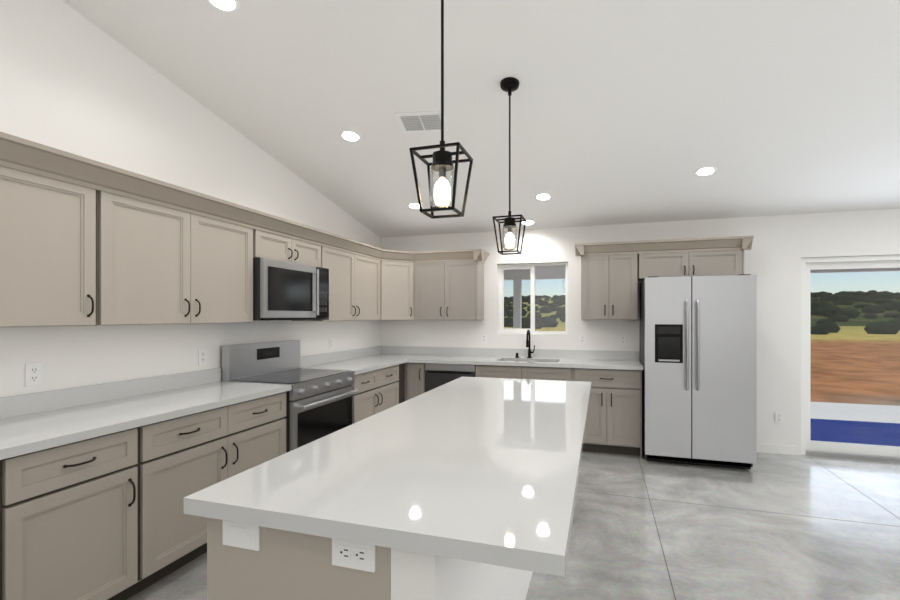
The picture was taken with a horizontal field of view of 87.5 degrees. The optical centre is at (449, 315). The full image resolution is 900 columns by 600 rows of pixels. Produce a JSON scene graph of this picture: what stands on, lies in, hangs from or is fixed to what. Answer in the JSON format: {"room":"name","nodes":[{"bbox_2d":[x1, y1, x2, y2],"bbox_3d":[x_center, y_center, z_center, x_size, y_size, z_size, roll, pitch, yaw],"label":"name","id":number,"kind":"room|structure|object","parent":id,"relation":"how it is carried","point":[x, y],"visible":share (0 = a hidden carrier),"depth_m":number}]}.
{"room":"kitchen","nodes":[
{"label":"kitchen","id":0,"kind":"room"},
{"bbox_2d":[0,0,380,396],"bbox_3d":[-2.327,-0.690,2.053,0.150,4.200,8.750,0,0,18],"label":"wall","id":1,"kind":"structure","parent":0,"point":[73,81],"depth_m":2.89},
{"bbox_2d":[25,363,41,386],"bbox_3d":[-2.129,0.300,2.405,0.008,0.115,0.072,0,0,18],"label":"electrical outlet plate","id":2,"kind":"object","parent":1,"relation":"attached to","point":[33,374],"depth_m":2.40},
{"bbox_2d":[0,156,115,326],"bbox_3d":[-2.034,-0.304,2.177,0.327,0.710,0.703,0,0,18],"label":"upper cabinet","id":3,"kind":"object","parent":1,"relation":"attached to","point":[84,241],"depth_m":2.21},
{"bbox_2d":[0,368,219,419],"bbox_3d":[-2.290,0.445,1.880,0.021,0.099,3.544,0,0,18],"label":"backsplash","id":4,"kind":"structure","parent":1,"relation":"attached to","point":[61,398],"depth_m":2.69},
{"bbox_2d":[116,188,255,324],"bbox_3d":[-1.786,-0.304,2.946,0.327,0.710,1.189,0,0,18],"label":"upper cabinet","id":5,"kind":"object","parent":1,"relation":"attached to","point":[176,263],"depth_m":2.86},
{"bbox_2d":[198,349,206,364],"bbox_3d":[-1.801,0.300,3.423,0.008,0.115,0.072,0,0,18],"label":"electrical outlet plate","id":6,"kind":"object","parent":1,"relation":"attached to","point":[202,353],"depth_m":3.42},
{"bbox_2d":[256,224,323,267],"bbox_3d":[-1.465,-0.547,3.940,0.327,0.225,0.860,0,0,18],"label":"upper cabinet","id":7,"kind":"object","parent":1,"relation":"attached to","point":[271,244],"depth_m":3.84},
{"bbox_2d":[253,258,328,320],"bbox_3d":[-1.406,-0.198,3.926,0.445,0.465,0.870,0,0,18],"label":"microwave","id":8,"kind":"object","parent":7,"relation":"attached to","point":[283,290],"visible":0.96,"depth_m":3.73},
{"bbox_2d":[292,240,379,320],"bbox_3d":[-1.117,-0.304,4.957,0.366,0.710,1.260,0,0,18],"label":"upper cabinet","id":9,"kind":"object","parent":1,"relation":"attached to","point":[354,277],"depth_m":4.83},
{"bbox_2d":[300,346,379,365],"bbox_3d":[-1.191,0.445,5.291,0.021,0.099,1.839,0,0,18],"label":"backsplash","id":10,"kind":"structure","parent":1,"relation":"attached to","point":[311,360],"depth_m":5.10},
{"bbox_2d":[380,256,415,319],"bbox_3d":[-0.707,-0.304,5.740,0.666,0.710,0.731,0,0,18],"label":"upper cabinet","id":11,"kind":"object","parent":1,"relation":"attached to","point":[397,273],"depth_m":5.59},
{"bbox_2d":[380,248,415,259],"bbox_3d":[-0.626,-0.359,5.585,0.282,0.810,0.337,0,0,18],"label":"crown molding","id":12,"kind":"structure","parent":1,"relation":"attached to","point":[383,252],"depth_m":5.51},
{"bbox_2d":[62,0,899,237],"bbox_3d":[1.559,-1.891,0.827,8.500,1.775,9.000,0,0,18],"label":"ceiling","id":13,"kind":"structure","parent":0,"point":[630,111],"depth_m":3.13},
{"bbox_2d":[207,0,239,12],"bbox_3d":[-1.199,-1.662,2.472,0.174,0.035,0.174,0,0,-21],"label":"recessed light","id":14,"kind":"object","parent":13,"relation":"in","point":[229,6],"depth_m":2.50},
{"bbox_2d":[339,130,361,141],"bbox_3d":[-0.791,-1.429,3.738,0.174,0.035,0.174,0,0,-21],"label":"recessed light","id":15,"kind":"object","parent":13,"relation":"in","point":[348,135],"depth_m":3.72},
{"bbox_2d":[407,202,422,208],"bbox_3d":[-0.374,-1.186,5.064,0.175,0.035,0.172,0,0,12],"label":"recessed light","id":16,"kind":"object","parent":13,"relation":"in","point":[414,205],"depth_m":5.05},
{"bbox_2d":[394,111,448,133],"bbox_3d":[-0.207,-1.437,3.496,0.361,0.060,0.257,0,0,10],"label":"ceiling vent","id":17,"kind":"object","parent":13,"relation":"in","point":[420,122],"visible":0.81,"depth_m":3.48},
{"bbox_2d":[409,0,472,218],"bbox_3d":[-0.028,-1.055,1.738,0.185,1.359,0.185,0,0,18],"label":"pendant lantern","id":18,"kind":"object","parent":13,"relation":"hanging from","point":[442,163],"visible":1,"depth_m":1.72},
{"bbox_2d":[492,77,525,254],"bbox_3d":[0.383,-0.950,3.013,0.185,1.100,0.185,0,0,18],"label":"pendant lantern","id":19,"kind":"object","parent":13,"relation":"hanging from","point":[509,85],"visible":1,"depth_m":3.00},
{"bbox_2d":[521,219,535,224],"bbox_3d":[0.891,-1.067,5.371,0.175,0.035,0.172,0,0,12],"label":"recessed light","id":20,"kind":"object","parent":13,"relation":"in","point":[528,222],"depth_m":5.36},
{"bbox_2d":[534,193,551,199],"bbox_3d":[0.926,-1.182,4.666,0.175,0.035,0.172,0,0,12],"label":"recessed light","id":21,"kind":"object","parent":13,"relation":"in","point":[540,196],"depth_m":4.65},
{"bbox_2d":[694,166,716,175],"bbox_3d":[2.170,-1.228,3.992,0.175,0.035,0.172,0,0,9],"label":"recessed light","id":22,"kind":"object","parent":13,"relation":"in","point":[707,170],"depth_m":3.98},
{"bbox_2d":[127,450,899,599],"bbox_3d":[1.574,1.470,0.874,8.300,0.121,8.900,0,0,18],"label":"floor","id":23,"kind":"structure","parent":0,"point":[770,526],"depth_m":3.03},
{"bbox_2d":[0,456,27,599],"bbox_3d":[-2.065,0.972,1.606,0.617,0.875,0.678,0,0,18],"label":"base cabinet","id":24,"kind":"object","parent":23,"relation":"on","point":[14,472],"depth_m":1.81},
{"bbox_2d":[28,424,155,599],"bbox_3d":[-1.896,0.972,2.130,0.617,0.875,0.698,0,0,18],"label":"base cabinet","id":25,"kind":"object","parent":23,"relation":"on","point":[99,483],"depth_m":2.10},
{"bbox_2d":[0,380,291,459],"bbox_3d":[-1.990,0.513,1.784,0.652,0.038,3.544,0,0,18],"label":"countertop","id":26,"kind":"structure","parent":25,"relation":"on","point":[57,427],"depth_m":2.38},
{"bbox_2d":[156,392,285,581],"bbox_3d":[-1.647,0.972,2.903,0.617,0.875,1.203,0,0,18],"label":"base cabinet","id":27,"kind":"object","parent":23,"relation":"on","point":[203,450],"depth_m":2.66},
{"bbox_2d":[222,340,358,452],"bbox_3d":[-1.264,0.818,3.880,0.703,1.185,0.880,0,0,18],"label":"range","id":28,"kind":"object","parent":23,"relation":"on","point":[319,403],"visible":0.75,"depth_m":3.75},
{"bbox_2d":[207,521,531,599],"bbox_3d":[0.024,0.966,2.368,0.687,0.888,2.532,0,0,18],"label":"kitchen island","id":29,"kind":"object","parent":23,"relation":"on","point":[244,562],"depth_m":1.18},
{"bbox_2d":[184,377,590,576],"bbox_3d":[0.162,0.501,2.328,0.980,0.042,2.600,0,0,18],"label":"island countertop","id":30,"kind":"structure","parent":29,"relation":"on","point":[474,470],"depth_m":1.36},
{"bbox_2d":[352,366,399,422],"bbox_3d":[-1.027,0.972,4.829,0.617,0.875,1.060,0,0,18],"label":"base cabinet","id":31,"kind":"object","parent":23,"relation":"on","point":[386,377],"depth_m":4.70},
{"bbox_2d":[300,354,419,373],"bbox_3d":[-0.887,0.513,5.204,0.652,0.038,1.861,0,0,18],"label":"countertop","id":32,"kind":"structure","parent":31,"relation":"on","point":[370,361],"depth_m":4.97},
{"bbox_2d":[408,362,443,399],"bbox_3d":[-0.321,0.972,5.676,0.245,0.875,0.616,0,0,18],"label":"base cabinet","id":33,"kind":"object","parent":23,"relation":"on","point":[416,370],"depth_m":5.38},
{"bbox_2d":[476,358,535,378],"bbox_3d":[0.640,0.972,5.366,0.569,0.875,0.616,0,0,18],"label":"base cabinet","id":34,"kind":"object","parent":23,"relation":"on","point":[512,368],"depth_m":5.07},
{"bbox_2d":[425,363,475,391],"bbox_3d":[0.081,0.970,5.540,0.589,0.856,0.595,0,0,18],"label":"dishwasher","id":35,"kind":"object","parent":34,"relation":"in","point":[437,375],"visible":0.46,"depth_m":5.29},
{"bbox_2d":[408,354,503,365],"bbox_3d":[0.087,0.513,5.525,1.005,0.038,0.652,0,0,18],"label":"countertop","id":36,"kind":"structure","parent":34,"relation":"on","point":[471,359],"depth_m":5.32},
{"bbox_2d":[526,329,534,357],"bbox_3d":[0.928,0.326,5.439,0.094,0.336,0.213,0,0,18],"label":"faucet","id":37,"kind":"object","parent":34,"relation":"on","point":[528,345],"visible":1,"depth_m":5.49},
{"bbox_2d":[528,358,579,380],"bbox_3d":[1.115,0.972,5.213,0.656,0.875,0.616,0,0,18],"label":"base cabinet","id":38,"kind":"object","parent":23,"relation":"on","point":[543,368],"depth_m":4.91},
{"bbox_2d":[580,370,641,458],"bbox_3d":[1.636,0.972,5.045,0.737,0.875,0.616,0,0,18],"label":"base cabinet","id":39,"kind":"object","parent":23,"relation":"on","point":[614,417],"depth_m":4.73},
{"bbox_2d":[556,358,642,369],"bbox_3d":[1.598,0.513,5.038,0.830,0.038,0.652,0,0,18],"label":"countertop","id":40,"kind":"structure","parent":39,"relation":"on","point":[572,363],"depth_m":4.85},
{"bbox_2d":[640,274,756,468],"bbox_3d":[2.400,0.516,4.658,0.920,1.787,0.831,0,0,18],"label":"fridge","id":41,"kind":"object","parent":23,"relation":"on","point":[698,348],"visible":0.98,"depth_m":4.32},
{"bbox_2d":[381,208,899,454],"bbox_3d":[2.917,-0.690,5.038,8.300,4.200,0.150,0,0,18],"label":"wall","id":42,"kind":"structure","parent":0,"point":[782,246],"depth_m":4.91},
{"bbox_2d":[416,256,483,319],"bbox_3d":[-0.040,-0.304,5.713,0.843,0.710,0.374,0,0,18],"label":"upper cabinet","id":43,"kind":"object","parent":42,"relation":"attached to","point":[453,289],"depth_m":5.56},
{"bbox_2d":[481,334,486,342],"bbox_3d":[0.417,0.280,5.759,0.072,0.115,0.008,0,0,18],"label":"electrical outlet plate","id":44,"kind":"object","parent":42,"relation":"attached to","point":[483,336],"depth_m":5.76},
{"bbox_2d":[380,346,638,361],"bbox_3d":[0.587,0.445,5.696,3.157,0.099,0.020,0,0,18],"label":"backsplash","id":45,"kind":"structure","parent":42,"relation":"attached to","point":[633,356],"depth_m":5.62},
{"bbox_2d":[498,262,567,333],"bbox_3d":[1.000,-0.205,5.677,0.836,0.846,0.050,0,0,18],"label":"kitchen window","id":46,"kind":"structure","parent":42,"relation":"in","point":[501,306],"depth_m":5.67},
{"bbox_2d":[579,334,585,343],"bbox_3d":[1.521,0.270,5.403,0.072,0.115,0.008,0,0,18],"label":"electrical outlet plate","id":47,"kind":"object","parent":42,"relation":"attached to","point":[582,337],"depth_m":5.40},
{"bbox_2d":[579,252,638,319],"bbox_3d":[1.743,-0.315,5.163,0.569,0.710,0.326,0,0,18],"label":"upper cabinet","id":48,"kind":"object","parent":42,"relation":"attached to","point":[613,274],"depth_m":5.01},
{"bbox_2d":[620,335,626,344],"bbox_3d":[1.940,0.270,5.268,0.072,0.115,0.008,0,0,18],"label":"electrical outlet plate","id":49,"kind":"object","parent":42,"relation":"attached to","point":[623,338],"depth_m":5.26},
{"bbox_2d":[639,244,746,280],"bbox_3d":[2.484,-0.529,4.924,0.965,0.280,0.326,0,0,18],"label":"upper cabinet","id":50,"kind":"object","parent":42,"relation":"attached to","point":[660,262],"depth_m":4.76},
{"bbox_2d":[757,443,793,454],"bbox_3d":[3.253,1.365,4.842,0.500,0.090,0.012,0,0,18],"label":"baseboard","id":51,"kind":"structure","parent":42,"relation":"attached to","point":[775,449],"depth_m":4.80},
{"bbox_2d":[775,412,782,422],"bbox_3d":[3.368,1.040,4.808,0.072,0.115,0.008,0,0,18],"label":"electrical outlet plate","id":52,"kind":"object","parent":42,"relation":"attached to","point":[778,415],"depth_m":4.81},
{"bbox_2d":[801,255,899,461],"bbox_3d":[4.460,0.411,4.546,1.856,1.998,0.100,0,0,18],"label":"sliding door","id":53,"kind":"structure","parent":42,"relation":"in","point":[882,452],"depth_m":4.73},
{"label":"outside","id":54,"kind":"structure","parent":0,"visible":0},
{"bbox_2d":[504,325,899,405],"bbox_3d":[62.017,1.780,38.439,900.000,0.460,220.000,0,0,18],"label":"ground","id":55,"kind":"structure","parent":54,"point":[866,374],"depth_m":14.37},
{"bbox_2d":[504,266,899,445],"bbox_3d":[4.008,0.250,6.793,15.400,2.920,3.840,0,0,18],"label":"porch","id":56,"kind":"object","parent":55,"relation":"on","point":[831,408],"depth_m":6.79},
{"bbox_2d":[504,290,899,334],"bbox_3d":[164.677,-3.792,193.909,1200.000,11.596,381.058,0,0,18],"label":"trees","id":57,"kind":"object","parent":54,"point":[827,329],"depth_m":89.11}
]}

